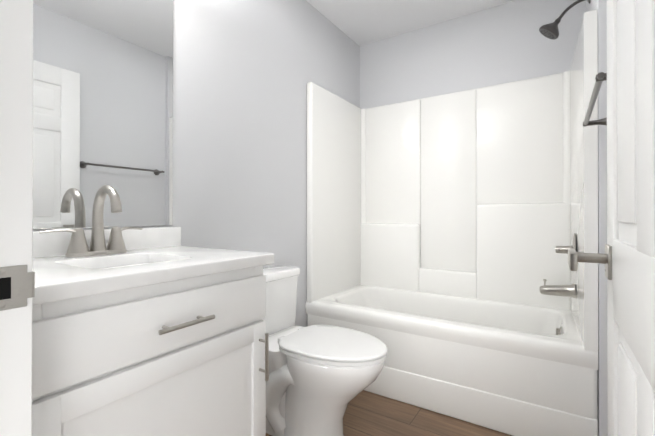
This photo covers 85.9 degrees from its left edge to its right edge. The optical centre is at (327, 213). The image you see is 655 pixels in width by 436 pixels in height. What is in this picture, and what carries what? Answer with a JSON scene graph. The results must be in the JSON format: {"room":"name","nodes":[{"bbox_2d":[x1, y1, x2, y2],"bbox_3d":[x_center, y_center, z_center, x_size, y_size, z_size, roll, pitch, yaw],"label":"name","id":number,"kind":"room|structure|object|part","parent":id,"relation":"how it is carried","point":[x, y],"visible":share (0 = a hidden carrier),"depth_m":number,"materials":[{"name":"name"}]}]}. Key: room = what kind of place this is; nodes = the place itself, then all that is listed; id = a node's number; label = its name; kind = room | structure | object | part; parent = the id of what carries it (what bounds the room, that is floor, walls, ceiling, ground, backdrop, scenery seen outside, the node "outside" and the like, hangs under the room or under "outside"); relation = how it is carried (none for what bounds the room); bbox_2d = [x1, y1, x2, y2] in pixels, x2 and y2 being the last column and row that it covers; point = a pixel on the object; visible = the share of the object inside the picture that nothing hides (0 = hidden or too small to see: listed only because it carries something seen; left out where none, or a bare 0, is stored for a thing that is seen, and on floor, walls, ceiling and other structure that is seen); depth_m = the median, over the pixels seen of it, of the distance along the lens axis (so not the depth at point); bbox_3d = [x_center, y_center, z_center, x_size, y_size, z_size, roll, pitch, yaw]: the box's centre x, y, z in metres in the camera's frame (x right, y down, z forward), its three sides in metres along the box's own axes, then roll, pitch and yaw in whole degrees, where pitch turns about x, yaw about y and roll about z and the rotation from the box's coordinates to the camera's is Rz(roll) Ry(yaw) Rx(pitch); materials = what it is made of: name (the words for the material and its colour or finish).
{"room":"bathroom","nodes":[
{"label":"bathroom","id":0,"kind":"room"},
{"bbox_2d":[33,0,359,326],"bbox_3d":[-0.775,-0.179,1.428,0.100,2.440,3.870,0,0,33],"label":"wall","id":1,"kind":"structure","parent":0,"point":[245,72],"depth_m":1.89,"materials":[{"name":"grey paint"}]},
{"bbox_2d":[33,0,172,229],"bbox_3d":[-0.841,-0.484,1.228,0.006,1.072,0.658,0,0,33],"label":"mirror","id":2,"kind":"object","parent":1,"relation":"attached to","point":[102,92],"visible":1,"depth_m":1.27,"materials":[{"name":"clear glass"}]},
{"bbox_2d":[266,390,511,435],"bbox_3d":[-0.080,1.064,0.970,1.760,0.050,3.870,0,0,33],"label":"floor","id":3,"kind":"structure","parent":0,"point":[367,413],"depth_m":1.76,"materials":[{"name":"wood"}]},
{"bbox_2d":[32,185,273,435],"bbox_3d":[-0.594,0.473,1.079,0.579,1.133,0.693,0,0,33],"label":"bathroom vanity","id":4,"kind":"object","parent":3,"relation":"on","point":[155,331],"visible":0.96,"depth_m":0.92,"materials":[{"name":"white paint"}]},
{"bbox_2d":[39,185,142,256],"bbox_3d":[-0.734,0.023,1.165,0.171,0.233,0.315,0,0,33],"label":"faucet","id":5,"kind":"object","parent":4,"relation":"on","point":[78,247],"depth_m":1.17,"materials":[{"name":"silver metal"}]},
{"bbox_2d":[263,265,387,435],"bbox_3d":[-0.089,0.669,1.660,0.779,0.740,0.442,0,0,33],"label":"toilet","id":6,"kind":"object","parent":3,"relation":"on","point":[321,377],"visible":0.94,"depth_m":1.54,"materials":[{"name":"white ceramic"}]},
{"bbox_2d":[305,0,597,435],"bbox_3d":[0.699,-0.038,2.201,1.520,2.163,0.758,0,0,33],"label":"tub","id":7,"kind":"object","parent":3,"relation":"on","point":[445,232],"visible":0.98,"depth_m":2.25,"materials":[{"name":"white plastic"}]},
{"bbox_3d":[1.240,-0.224,1.845,0.223,1.794,0.176,0,0,33],"label":"trim mount","id":8,"kind":"part","parent":7,"relation":"part of","materials":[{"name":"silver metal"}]},
{"bbox_2d":[306,0,514,45],"bbox_3d":[-0.080,-1.426,0.979,1.760,0.050,3.870,0,0,33],"label":"ceiling","id":9,"kind":"structure","parent":0,"point":[361,22],"depth_m":2.46,"materials":[{"name":"white paint"}]},
{"bbox_2d":[360,0,585,108],"bbox_3d":[0.950,-0.176,2.553,1.560,2.440,0.100,0,0,33],"label":"wall","id":10,"kind":"structure","parent":0,"point":[508,42],"depth_m":2.46,"materials":[{"name":"grey paint"}]},
{"bbox_2d":[586,0,607,435],"bbox_3d":[0.572,-0.182,0.489,0.136,2.440,3.770,0,0,33],"label":"wall","id":11,"kind":"structure","parent":0,"point":[600,6],"depth_m":1.45,"materials":[{"name":"grey paint"}]},
{"bbox_2d":[582,72,606,126],"bbox_3d":[0.912,-0.360,1.157,0.092,0.052,0.622,0,0,33],"label":"towel rail","id":12,"kind":"object","parent":11,"relation":"attached to","point":[600,77],"visible":0.42,"depth_m":1.13,"materials":[{"name":"silver metal"}]},
{"bbox_3d":[-0.409,-0.182,0.471,1.560,2.440,0.120,0,0,33],"label":"wall","id":13,"kind":"structure","parent":0,"visible":0},
{"bbox_2d":[0,0,34,435],"bbox_3d":[-0.193,-0.025,0.324,1.032,2.125,0.148,0,0,33],"label":"door frame","id":14,"kind":"structure","parent":13,"relation":"attached to","point":[17,283],"depth_m":0.60,"materials":[{"name":"white paint"}]},
{"bbox_2d":[568,0,654,435],"bbox_3d":[0.446,0.012,0.524,0.128,2.028,0.912,0,0,33],"label":"door","id":15,"kind":"structure","parent":13,"relation":"in","point":[627,258],"depth_m":0.62,"materials":[{"name":"white paint"}]}
]}

